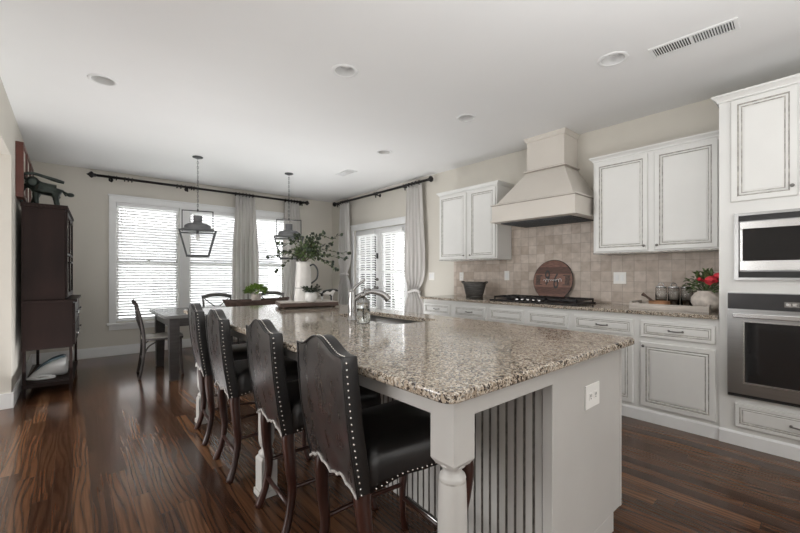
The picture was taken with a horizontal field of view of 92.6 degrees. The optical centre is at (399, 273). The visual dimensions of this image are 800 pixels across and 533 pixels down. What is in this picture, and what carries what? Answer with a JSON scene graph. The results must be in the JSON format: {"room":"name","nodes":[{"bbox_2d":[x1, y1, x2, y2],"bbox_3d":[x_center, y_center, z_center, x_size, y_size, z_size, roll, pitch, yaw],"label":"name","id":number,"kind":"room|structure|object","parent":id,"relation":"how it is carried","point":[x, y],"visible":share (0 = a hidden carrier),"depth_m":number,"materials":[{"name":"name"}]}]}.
{"room":"kitchen","nodes":[
{"label":"kitchen","id":0,"kind":"room"},
{"bbox_2d":[0,77,30,393],"bbox_3d":[-1.648,-0.152,1.175,0.130,2.745,10.330,0,0,-41],"label":"wall","id":1,"kind":"structure","parent":0,"point":[10,208],"depth_m":3.47,"materials":[{"name":"beige paint"}]},
{"bbox_2d":[0,354,32,409],"bbox_3d":[-4.291,1.150,4.253,0.166,0.140,2.180,0,0,-41],"label":"baseboard","id":2,"kind":"structure","parent":1,"relation":"attached to","point":[7,400],"depth_m":3.52,"materials":[{"name":"white paint"}]},
{"bbox_2d":[15,141,26,201],"bbox_3d":[-3.863,-1.030,3.900,0.057,0.540,0.410,0,0,-41],"label":"picture frame","id":3,"kind":"object","parent":1,"relation":"attached to","point":[20,149],"visible":0.97,"depth_m":3.75,"materials":[{"name":"brown wood"}]},
{"bbox_2d":[27,153,30,202],"bbox_3d":[-4.169,-1.030,4.256,0.057,0.540,0.410,0,0,-41],"label":"picture frame","id":4,"kind":"object","parent":1,"relation":"attached to","point":[28,158],"visible":0.34,"depth_m":4.34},
{"bbox_2d":[31,161,331,353],"bbox_3d":[-3.256,-0.152,6.701,4.930,2.745,0.150,0,0,-41],"label":"wall","id":5,"kind":"structure","parent":0,"point":[89,206],"depth_m":5.64,"materials":[{"name":"beige paint"}]},
{"bbox_2d":[32,338,237,364],"bbox_3d":[-3.201,1.147,6.637,4.630,0.145,0.018,0,0,-41],"label":"baseboard","id":6,"kind":"structure","parent":5,"relation":"attached to","point":[87,353],"depth_m":5.63,"materials":[{"name":"white paint"}]},
{"bbox_2d":[116,206,178,321],"bbox_3d":[-3.992,-0.180,6.061,0.840,1.800,0.062,0,0,-41],"label":"window","id":7,"kind":"structure","parent":5,"relation":"in","point":[117,318],"depth_m":5.88,"materials":[{"name":"white paint"}]},
{"bbox_2d":[116,202,178,321],"bbox_3d":[-3.954,-0.181,6.017,0.828,1.793,0.071,0,0,-41],"label":"window blind","id":8,"kind":"object","parent":7,"relation":"attached to","point":[152,210],"visible":0.98,"depth_m":6.00,"materials":[{"name":"white paint"}]},
{"bbox_2d":[107,194,283,330],"bbox_3d":[-3.184,-0.175,6.625,3.020,2.030,0.060,0,0,-41],"label":"trim","id":9,"kind":"structure","parent":5,"relation":"attached to","point":[113,198],"depth_m":6.09,"materials":[{"name":"white paint"}]},
{"bbox_2d":[87,171,309,205],"bbox_3d":[-3.159,-1.411,6.588,3.480,0.123,0.147,0,0,-41],"label":"curtain rod","id":10,"kind":"object","parent":5,"relation":"attached to","point":[91,174],"visible":0.98,"depth_m":6.26,"materials":[{"name":"black metal"}]},
{"bbox_2d":[232,195,258,341],"bbox_3d":[-2.778,-0.103,6.882,0.476,2.605,0.081,0,0,-41],"label":"curtain","id":11,"kind":"object","parent":10,"relation":"hanging from","point":[245,252],"visible":0.72,"depth_m":6.86,"materials":[{"name":"beige fabric"}]},
{"bbox_2d":[282,201,301,299],"bbox_3d":[-2.104,-0.103,7.460,0.424,2.605,0.081,0,0,-41],"label":"curtain","id":12,"kind":"object","parent":10,"relation":"hanging from","point":[289,270],"visible":0.44,"depth_m":7.44,"materials":[{"name":"beige fabric"}]},
{"bbox_2d":[189,215,227,302],"bbox_3d":[-3.248,-0.180,6.700,0.840,1.800,0.062,0,0,-41],"label":"window","id":13,"kind":"structure","parent":5,"relation":"in","point":[189,215],"depth_m":6.43,"materials":[{"name":"white paint"}]},
{"bbox_2d":[189,209,234,306],"bbox_3d":[-3.210,-0.181,6.655,0.828,1.793,0.071,0,0,-41],"label":"window blind","id":14,"kind":"object","parent":13,"relation":"attached to","point":[207,215],"visible":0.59,"depth_m":6.62,"materials":[{"name":"white paint"}]},
{"bbox_2d":[256,216,283,298],"bbox_3d":[-2.466,-0.181,7.294,0.828,1.793,0.071,0,0,-41],"label":"window blind","id":15,"kind":"object","parent":5,"relation":"attached to","point":[263,220],"visible":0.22,"depth_m":7.28,"materials":[{"name":"white paint"}]},
{"bbox_2d":[0,0,799,201],"bbox_3d":[-1.382,-1.525,1.502,8.860,0.001,10.480,0,0,-41],"label":"ceiling","id":16,"kind":"structure","parent":0,"point":[250,88],"depth_m":2.98,"materials":[{"name":"white paint"}]},
{"bbox_2d":[87,73,118,86],"bbox_3d":[-2.335,-1.567,3.004,0.198,0.099,0.198,0,0,-41],"label":"ceiling light","id":17,"kind":"object","parent":16,"relation":"attached to","point":[99,79],"visible":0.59,"depth_m":3.04,"materials":[{"name":"white paint"}]},
{"bbox_2d":[178,155,216,256],"bbox_3d":[-2.633,-0.875,4.975,0.429,1.300,0.431,0,0,-29],"label":"pendant lantern","id":18,"kind":"object","parent":16,"relation":"hanging from","point":[197,226],"visible":1,"depth_m":4.92,"materials":[{"name":"grey metal"}]},
{"bbox_2d":[274,172,303,259],"bbox_3d":[-1.685,-0.875,5.796,0.429,1.300,0.431,0,0,-17],"label":"pendant lantern","id":19,"kind":"object","parent":16,"relation":"hanging from","point":[288,232],"visible":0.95,"depth_m":5.74,"materials":[{"name":"grey metal"}]},
{"bbox_2d":[332,64,357,77],"bbox_3d":[-0.413,-1.567,2.869,0.198,0.099,0.198,0,0,-41],"label":"ceiling light","id":20,"kind":"object","parent":16,"relation":"attached to","point":[340,70],"visible":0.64,"depth_m":2.91,"materials":[{"name":"white paint"}]},
{"bbox_2d":[335,169,356,175],"bbox_3d":[-0.811,-1.520,5.749,0.160,0.009,0.360,0,0,-41],"label":"ceiling vent","id":21,"kind":"object","parent":16,"relation":"in","point":[346,172],"visible":1,"depth_m":5.72,"materials":[{"name":"white paint"}]},
{"bbox_2d":[377,149,391,154],"bbox_3d":[-0.193,-1.567,4.775,0.198,0.099,0.198,0,0,-41],"label":"ceiling light","id":22,"kind":"object","parent":16,"relation":"attached to","point":[384,151],"visible":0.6,"depth_m":4.82,"materials":[{"name":"white paint"}]},
{"bbox_2d":[456,114,475,121],"bbox_3d":[0.645,-1.567,3.734,0.198,0.099,0.198,0,0,-41],"label":"ceiling light","id":23,"kind":"object","parent":16,"relation":"attached to","point":[464,117],"visible":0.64,"depth_m":3.78,"materials":[{"name":"white paint"}]},
{"bbox_2d":[597,51,628,66],"bbox_3d":[1.510,-1.567,2.710,0.198,0.099,0.198,0,0,-41],"label":"ceiling light","id":24,"kind":"object","parent":16,"relation":"attached to","point":[615,58],"visible":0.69,"depth_m":2.75,"materials":[{"name":"white paint"}]},
{"bbox_2d":[648,17,739,58],"bbox_3d":[1.896,-1.520,2.482,0.155,0.009,0.460,0,0,-44],"label":"ceiling vent","id":25,"kind":"object","parent":16,"relation":"in","point":[731,25],"visible":1,"depth_m":2.46,"materials":[{"name":"white metal"}]},
{"bbox_2d":[0,341,799,532],"bbox_3d":[-1.382,1.270,1.502,8.860,0.100,10.480,0,0,-41],"label":"floor","id":26,"kind":"structure","parent":0,"point":[116,452],"depth_m":2.34,"materials":[{"name":"brown wood"}]},
{"bbox_2d":[20,202,81,397],"bbox_3d":[-3.891,0.258,4.314,0.435,1.925,1.166,0,0,-38],"label":"hutch","id":27,"kind":"object","parent":26,"relation":"on","point":[49,308],"visible":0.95,"depth_m":3.87,"materials":[{"name":"brown wood"}]},
{"bbox_2d":[20,172,73,204],"bbox_3d":[-3.729,-0.888,4.048,0.425,0.335,0.154,0,0,-41],"label":"statue","id":28,"kind":"object","parent":27,"relation":"on","point":[38,188],"visible":0.77,"depth_m":3.98,"materials":[{"name":"brown metal"}]},
{"bbox_2d":[26,354,68,379],"bbox_3d":[-3.773,0.986,4.085,0.316,0.227,0.279,0,0,-33],"label":"bowl","id":29,"kind":"object","parent":27,"relation":"on","point":[56,365],"visible":0.98,"depth_m":4.06,"materials":[{"name":"white ceramic"}]},
{"bbox_2d":[21,360,77,389],"bbox_3d":[-3.907,1.117,4.305,0.385,0.037,1.120,0,0,-38],"label":"slatted shelf","id":30,"kind":"object","parent":27,"relation":"attached to","point":[59,379],"depth_m":3.94,"materials":[{"name":"brown wood"}]},
{"bbox_2d":[131,299,183,379],"bbox_3d":[-2.977,0.762,4.697,0.532,0.921,0.459,0,0,-37],"label":"dining chair","id":31,"kind":"object","parent":26,"relation":"on","point":[144,338],"visible":0.83,"depth_m":4.52,"materials":[{"name":"brown wood"}]},
{"bbox_2d":[149,306,225,381],"bbox_3d":[-2.145,0.845,5.368,2.180,0.750,1.100,0,0,-41],"label":"dining table","id":32,"kind":"object","parent":26,"relation":"on","point":[173,318],"visible":0.41,"depth_m":4.38,"materials":[{"name":"brown wood"}]},
{"bbox_2d":[222,297,288,306],"bbox_3d":[-2.012,0.405,5.390,0.920,0.130,0.300,0,0,-38],"label":"dough bowl","id":33,"kind":"object","parent":32,"relation":"on","point":[267,301],"visible":0.75,"depth_m":5.24,"materials":[{"name":"brown wood"}]},
{"bbox_2d":[243,283,268,299],"bbox_3d":[-2.021,0.279,5.369,0.360,0.311,0.322,0,0,-41],"label":"potted plant","id":34,"kind":"object","parent":33,"relation":"in","point":[255,286],"visible":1,"depth_m":5.31,"materials":[{"name":"green plant"}]},
{"bbox_2d":[201,293,239,344],"bbox_3d":[-2.732,0.762,5.838,0.459,0.921,0.532,0,0,-41],"label":"dining chair","id":35,"kind":"object","parent":26,"relation":"on","point":[211,294],"visible":0.3,"depth_m":6.01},
{"bbox_2d":[188,303,274,445],"bbox_3d":[-1.318,0.721,2.997,0.577,1.012,0.466,0,0,-36],"label":"bar stool","id":36,"kind":"object","parent":26,"relation":"on","point":[196,315],"visible":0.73,"depth_m":2.75,"materials":[{"name":"brown leather"}]},
{"bbox_2d":[205,309,310,483],"bbox_3d":[-0.929,0.721,2.513,0.577,1.012,0.466,0,0,-37],"label":"bar stool","id":37,"kind":"object","parent":26,"relation":"on","point":[232,377],"visible":0.78,"depth_m":2.28,"materials":[{"name":"brown leather"}]},
{"bbox_2d":[260,291,283,298],"bbox_3d":[-2.070,0.762,6.433,0.459,0.921,0.532,0,0,-41],"label":"dining chair","id":38,"kind":"object","parent":26,"relation":"on","point":[270,292],"visible":0.13,"depth_m":6.64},
{"bbox_2d":[246,319,380,532],"bbox_3d":[-0.458,0.721,1.995,0.577,1.012,0.466,0,0,-37],"label":"bar stool","id":39,"kind":"object","parent":26,"relation":"on","point":[277,399],"visible":0.78,"depth_m":1.76,"materials":[{"name":"brown leather"}]},
{"bbox_2d":[296,334,473,532],"bbox_3d":[-0.067,0.721,1.520,0.577,1.012,0.466,0,0,-36],"label":"bar stool","id":40,"kind":"object","parent":26,"relation":"on","point":[370,448],"visible":0.85,"depth_m":1.34,"materials":[{"name":"brown leather"}]},
{"bbox_2d":[195,321,621,532],"bbox_3d":[-0.344,0.781,2.559,1.272,0.878,2.980,0,0,-41],"label":"kitchen island","id":41,"kind":"object","parent":26,"relation":"on","point":[543,462],"visible":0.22,"depth_m":1.55,"materials":[{"name":"grey paint"}]},
{"bbox_2d":[183,304,633,403],"bbox_3d":[-0.374,0.326,2.604,1.355,0.032,3.120,0,0,-41],"label":"island countertop","id":42,"kind":"structure","parent":41,"relation":"on","point":[441,359],"depth_m":1.63,"materials":[{"name":"beige stone"}]},
{"bbox_2d":[275,299,338,308],"bbox_3d":[-0.895,0.285,3.660,0.530,0.050,0.360,0,0,-25],"label":"wooden tray","id":43,"kind":"object","parent":42,"relation":"on","point":[325,302],"visible":0.96,"depth_m":3.51,"materials":[{"name":"brown wood"}]},
{"bbox_2d":[294,262,318,301],"bbox_3d":[-0.909,0.072,3.643,0.208,0.376,0.169,0,0,33],"label":"pitcher","id":44,"kind":"object","parent":43,"relation":"on","point":[303,271],"visible":0.84,"depth_m":3.59,"materials":[{"name":"white ceramic"}]},
{"bbox_2d":[266,230,350,272],"bbox_3d":[-0.874,-0.197,3.657,0.814,0.465,0.291,0,0,2],"label":"leafy branches","id":45,"kind":"object","parent":44,"relation":"in","point":[310,251],"visible":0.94,"depth_m":3.63,"materials":[{"name":"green plant"}]},
{"bbox_2d":[300,284,319,301],"bbox_3d":[-0.820,0.172,3.563,0.208,0.177,0.211,0,0,-41],"label":"potted succulent","id":46,"kind":"object","parent":43,"relation":"on","point":[310,296],"visible":1,"depth_m":3.52,"materials":[{"name":"white ceramic"}]},
{"bbox_2d":[305,292,316,301],"bbox_3d":[-0.832,0.214,3.562,0.112,0.092,0.113,0,0,-41],"label":"pot","id":47,"kind":"object","parent":46,"relation":"attached to","point":[309,297],"depth_m":3.52,"materials":[{"name":"white ceramic"}]},
{"bbox_2d":[319,287,338,299],"bbox_3d":[-0.693,0.191,3.710,0.195,0.129,0.050,0,0,1],"label":"cow figurine","id":48,"kind":"object","parent":43,"relation":"on","point":[330,292],"visible":1,"depth_m":3.69,"materials":[{"name":"white ceramic"}]},
{"bbox_2d":[357,288,370,323],"bbox_3d":[-0.231,0.199,2.411,0.085,0.220,0.084,0,0,-41],"label":"soap bottle","id":49,"kind":"object","parent":42,"relation":"on","point":[363,304],"visible":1,"depth_m":2.38,"materials":[{"name":"clear glass"}]},
{"bbox_2d":[347,279,390,320],"bbox_3d":[-0.207,0.172,2.568,0.294,0.276,0.068,0,0,-5],"label":"faucet","id":50,"kind":"object","parent":42,"relation":"on","point":[353,297],"visible":0.92,"depth_m":2.55,"materials":[{"name":"silver metal"}]},
{"bbox_2d":[356,315,416,323],"bbox_3d":[-0.133,0.442,2.753,0.449,0.197,0.814,0,0,-41],"label":"sink","id":51,"kind":"object","parent":42,"relation":"in","point":[380,319],"visible":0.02,"depth_m":3.02,"materials":[{"name":"metal"}]},
{"bbox_2d":[585,381,598,409],"bbox_3d":[0.833,0.524,1.651,0.135,0.100,0.009,0,0,-41],"label":"outlet","id":52,"kind":"object","parent":41,"relation":"attached to","point":[592,390],"visible":1,"depth_m":1.64,"materials":[{"name":"white plastic"}]},
{"bbox_2d":[589,390,596,400],"bbox_3d":[0.834,0.523,1.649,0.080,0.030,0.002,0,0,-41],"label":"receptacle","id":53,"kind":"object","parent":52,"relation":"attached to","point":[592,393],"depth_m":1.65,"materials":[{"name":"white plastic"}]},
{"bbox_2d":[424,299,452,316],"bbox_3d":[0.694,0.777,5.153,0.630,0.885,0.525,0,0,-41],"label":"base cabinet","id":54,"kind":"object","parent":26,"relation":"on","point":[433,307],"visible":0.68,"depth_m":4.95,"materials":[{"name":"white paint"}]},
{"bbox_2d":[453,301,487,320],"bbox_3d":[1.037,0.777,4.753,0.630,0.885,0.530,0,0,-41],"label":"base cabinet","id":55,"kind":"object","parent":26,"relation":"on","point":[468,310],"visible":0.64,"depth_m":4.55,"materials":[{"name":"white paint"}]},
{"bbox_2d":[488,304,570,329],"bbox_3d":[1.525,0.777,4.186,0.629,0.885,0.965,0,0,-41],"label":"base cabinet","id":56,"kind":"object","parent":26,"relation":"on","point":[555,318],"visible":0.31,"depth_m":3.95,"materials":[{"name":"white paint"}]},
{"bbox_2d":[571,309,636,418],"bbox_3d":[2.021,0.777,3.607,0.630,0.885,0.560,0,0,-41],"label":"base cabinet","id":57,"kind":"object","parent":26,"relation":"on","point":[610,323],"visible":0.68,"depth_m":3.29,"materials":[{"name":"white paint"}]},
{"bbox_2d":[637,314,718,439],"bbox_3d":[2.378,0.777,3.192,0.630,0.885,0.535,0,0,-41],"label":"base cabinet","id":58,"kind":"object","parent":26,"relation":"on","point":[678,357],"visible":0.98,"depth_m":2.99,"materials":[{"name":"white paint"}]},
{"bbox_2d":[420,295,718,319],"bbox_3d":[1.530,0.320,4.182,0.626,0.030,3.138,0,0,-41],"label":"countertop","id":59,"kind":"structure","parent":58,"relation":"on","point":[602,307],"depth_m":3.54,"materials":[{"name":"beige stone"}]},
{"bbox_2d":[461,281,487,298],"bbox_3d":[0.943,0.199,4.843,0.216,0.213,0.390,0,0,-41],"label":"tub","id":60,"kind":"object","parent":59,"relation":"on","point":[475,290],"visible":0.99,"depth_m":4.75,"materials":[{"name":"black metal"}]},
{"bbox_2d":[489,294,595,305],"bbox_3d":[1.531,0.276,4.181,0.470,0.059,0.990,0,0,-41],"label":"gas cooktop","id":61,"kind":"object","parent":59,"relation":"in","point":[571,301],"visible":1,"depth_m":4.01,"materials":[{"name":"black metal"}]},
{"bbox_2d":[533,260,572,296],"bbox_3d":[1.746,0.071,4.366,0.087,0.467,0.476,0,0,-39],"label":"round board","id":62,"kind":"object","parent":59,"relation":"on","point":[553,277],"visible":0.94,"depth_m":4.35,"materials":[{"name":"brown wood"}]},
{"bbox_2d":[629,300,716,312],"bbox_3d":[2.370,0.275,3.333,0.300,0.060,0.570,0,0,-41],"label":"serving tray","id":63,"kind":"object","parent":59,"relation":"on","point":[640,304],"visible":0.73,"depth_m":3.23,"materials":[{"name":"white wood"}]},
{"bbox_2d":[648,300,669,304],"bbox_3d":[2.272,0.265,3.348,0.160,0.060,0.159,0,0,-41],"label":"wooden bowl","id":64,"kind":"object","parent":63,"relation":"on","point":[664,302],"visible":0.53,"depth_m":3.29,"materials":[{"name":"brown wood"}]},
{"bbox_2d":[641,292,653,300],"bbox_3d":[2.218,0.220,3.401,0.032,0.109,0.128,0,0,-34],"label":"pestle","id":65,"kind":"object","parent":64,"relation":"in","point":[643,293],"visible":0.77,"depth_m":3.41,"materials":[{"name":"brown wood"}]},
{"bbox_2d":[655,282,666,300],"bbox_3d":[2.354,0.185,3.445,0.090,0.219,0.090,0,0,-41],"label":"glass canister","id":66,"kind":"object","parent":63,"relation":"on","point":[660,291],"visible":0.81,"depth_m":3.41,"materials":[{"name":"clear glass"}]},
{"bbox_2d":[655,288,666,300],"bbox_3d":[2.354,0.208,3.445,0.086,0.172,0.086,0,0,-41],"label":"jar","id":67,"kind":"object","parent":66,"relation":"attached to","point":[660,293],"depth_m":3.41,"materials":[{"name":"clear glass"}]},
{"bbox_2d":[667,283,679,304],"bbox_3d":[2.416,0.185,3.373,0.090,0.219,0.090,0,0,29],"label":"glass canister","id":68,"kind":"object","parent":63,"relation":"on","point":[673,291],"visible":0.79,"depth_m":3.34,"materials":[{"name":"clear glass"}]},
{"bbox_2d":[680,283,692,305],"bbox_3d":[2.478,0.185,3.300,0.090,0.219,0.090,0,0,9],"label":"glass canister","id":69,"kind":"object","parent":63,"relation":"on","point":[685,296],"visible":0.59,"depth_m":3.27,"materials":[{"name":"clear glass"}]},
{"bbox_2d":[681,267,718,309],"bbox_3d":[2.523,0.120,3.158,0.308,0.349,0.329,0,0,-41],"label":"flower pot","id":70,"kind":"object","parent":63,"relation":"on","point":[701,297],"visible":0.93,"depth_m":3.10,"materials":[{"name":"ceramic"}]},
{"bbox_2d":[711,73,799,461],"bbox_3d":[2.822,-0.039,2.664,0.641,2.518,0.913,0,0,-41],"label":"tall cabinet","id":71,"kind":"object","parent":26,"relation":"on","point":[759,125],"visible":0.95,"depth_m":2.64,"materials":[{"name":"white paint"}]},
{"bbox_2d":[727,292,799,407],"bbox_3d":[2.797,0.499,2.637,0.640,0.738,0.747,0,0,-41],"label":"oven","id":72,"kind":"object","parent":71,"relation":"in","point":[763,329],"visible":0.99,"depth_m":2.59,"materials":[{"name":"silver metal"}]},
{"bbox_2d":[734,208,799,279],"bbox_3d":[2.801,-0.193,2.639,0.531,0.470,0.672,0,0,-41],"label":"microwave","id":73,"kind":"object","parent":71,"relation":"in","point":[766,243],"visible":1,"depth_m":2.60,"materials":[{"name":"silver metal"}]},
{"bbox_2d":[332,99,718,309],"bbox_3d":[1.966,-0.152,4.278,0.162,2.745,10.330,0,0,-41],"label":"wall","id":74,"kind":"structure","parent":0,"point":[572,244],"depth_m":4.30,"materials":[{"name":"beige paint"}]},
{"bbox_2d":[356,231,375,307],"bbox_3d":[-0.652,0.110,7.203,0.071,1.780,0.600,0,0,-41],"label":"window blind","id":75,"kind":"object","parent":74,"relation":"attached to","point":[371,235],"visible":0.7,"depth_m":7.18,"materials":[{"name":"white paint"}]},
{"bbox_2d":[356,228,379,308],"bbox_3d":[-0.636,0.188,7.217,0.132,2.045,0.771,0,0,-41],"label":"door","id":76,"kind":"structure","parent":74,"relation":"in","point":[377,236],"depth_m":7.08,"materials":[{"name":"white paint"}]},
{"bbox_2d":[350,216,407,298],"bbox_3d":[-0.402,0.133,6.904,0.035,2.175,1.760,0,0,-41],"label":"trim","id":77,"kind":"structure","parent":74,"relation":"attached to","point":[400,220],"depth_m":7.11,"materials":[{"name":"white paint"}]},
{"bbox_2d":[333,176,433,206],"bbox_3d":[-0.422,-1.421,6.841,0.147,0.123,2.900,0,0,-41],"label":"curtain rod","id":78,"kind":"object","parent":74,"relation":"attached to","point":[430,178],"visible":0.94,"depth_m":6.57,"materials":[{"name":"black metal"}]},
{"bbox_2d":[338,202,350,304],"bbox_3d":[-1.112,-0.108,7.589,0.153,2.615,0.422,0,0,-41],"label":"curtain","id":79,"kind":"object","parent":78,"relation":"hanging from","point":[344,285],"visible":0.72,"depth_m":7.59,"materials":[{"name":"beige fabric"}]},
{"bbox_2d":[404,183,424,313],"bbox_3d":[0.217,-0.108,6.040,0.153,2.615,0.468,0,0,-45],"label":"curtain","id":80,"kind":"object","parent":78,"relation":"hanging from","point":[414,246],"visible":0.71,"depth_m":6.04,"materials":[{"name":"beige fabric"}]},
{"bbox_2d":[380,227,404,310],"bbox_3d":[-0.144,0.110,6.611,0.071,1.780,0.600,0,0,-41],"label":"window blind","id":81,"kind":"object","parent":74,"relation":"attached to","point":[395,231],"visible":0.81,"depth_m":6.60,"materials":[{"name":"white paint"}]},
{"bbox_2d":[380,224,405,310],"bbox_3d":[-0.095,0.188,6.654,0.045,2.045,0.771,0,0,-41],"label":"door","id":82,"kind":"structure","parent":74,"relation":"in","point":[397,226],"depth_m":6.71,"materials":[{"name":"white paint"}]},
{"bbox_2d":[429,272,433,279],"bbox_3d":[0.487,0.035,5.888,0.009,0.118,0.118,0,0,-41],"label":"switch plate","id":83,"kind":"object","parent":74,"relation":"attached to","point":[431,274],"visible":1,"depth_m":5.89,"materials":[{"name":"white plastic"}]},
{"bbox_2d":[459,272,463,280],"bbox_3d":[0.872,0.035,5.421,0.008,0.118,0.072,0,0,-41],"label":"outlet","id":84,"kind":"object","parent":74,"relation":"attached to","point":[461,274],"visible":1,"depth_m":5.42,"materials":[{"name":"white plastic"}]},
{"bbox_2d":[436,180,513,261],"bbox_3d":[0.964,-0.652,5.062,0.363,0.944,1.021,0,0,-41],"label":"upper cabinet","id":85,"kind":"object","parent":74,"relation":"attached to","point":[467,233],"visible":0.98,"depth_m":4.87,"materials":[{"name":"white paint"}]},
{"bbox_2d":[504,271,508,279],"bbox_3d":[1.357,0.020,4.856,0.009,0.118,0.072,0,0,-41],"label":"switch plate","id":86,"kind":"object","parent":74,"relation":"attached to","point":[506,273],"visible":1,"depth_m":4.85,"materials":[{"name":"white plastic"}]},
{"bbox_2d":[490,127,593,227],"bbox_3d":[1.571,-1.040,4.146,0.635,0.969,0.965,0,0,-41],"label":"range hood","id":87,"kind":"object","parent":74,"relation":"attached to","point":[552,191],"visible":0.97,"depth_m":4.04,"materials":[{"name":"paint"}]},
{"bbox_2d":[454,221,718,309],"bbox_3d":[1.792,-0.147,4.366,0.012,0.905,3.090,0,0,-41],"label":"tile backsplash","id":88,"kind":"structure","parent":74,"relation":"attached to","point":[572,244],"depth_m":4.15,"materials":[{"name":"tile"}]},
{"bbox_2d":[613,272,625,283],"bbox_3d":[2.217,0.040,3.855,0.009,0.118,0.118,0,0,-41],"label":"switch plate","id":89,"kind":"object","parent":74,"relation":"attached to","point":[618,277],"visible":1,"depth_m":3.85,"materials":[{"name":"white plastic"}]},
{"bbox_2d":[589,130,718,254],"bbox_3d":[2.313,-0.664,3.490,0.363,0.944,1.009,0,0,-41],"label":"upper cabinet","id":90,"kind":"object","parent":74,"relation":"attached to","point":[663,197],"visible":0.87,"depth_m":3.33,"materials":[{"name":"white paint"}]},
{"label":"outside","id":91,"kind":"structure","parent":0,"visible":0},
{"bbox_2d":[268,288,403,309],"bbox_3d":[-16.664,2.320,30.921,65.000,0.200,51.370,0,0,-41],"label":"ground","id":92,"kind":"structure","parent":91,"point":[403,288],"depth_m":36.09,"materials":[{"name":"white"}]},
{"bbox_2d":[119,226,273,317],"bbox_3d":[-17.671,-0.380,21.732,18.300,5.200,9.200,0,0,-41],"label":"neighbouring house","id":93,"kind":"structure","parent":92,"relation":"on","point":[121,226],"depth_m":20.96,"materials":[{"name":"white"}]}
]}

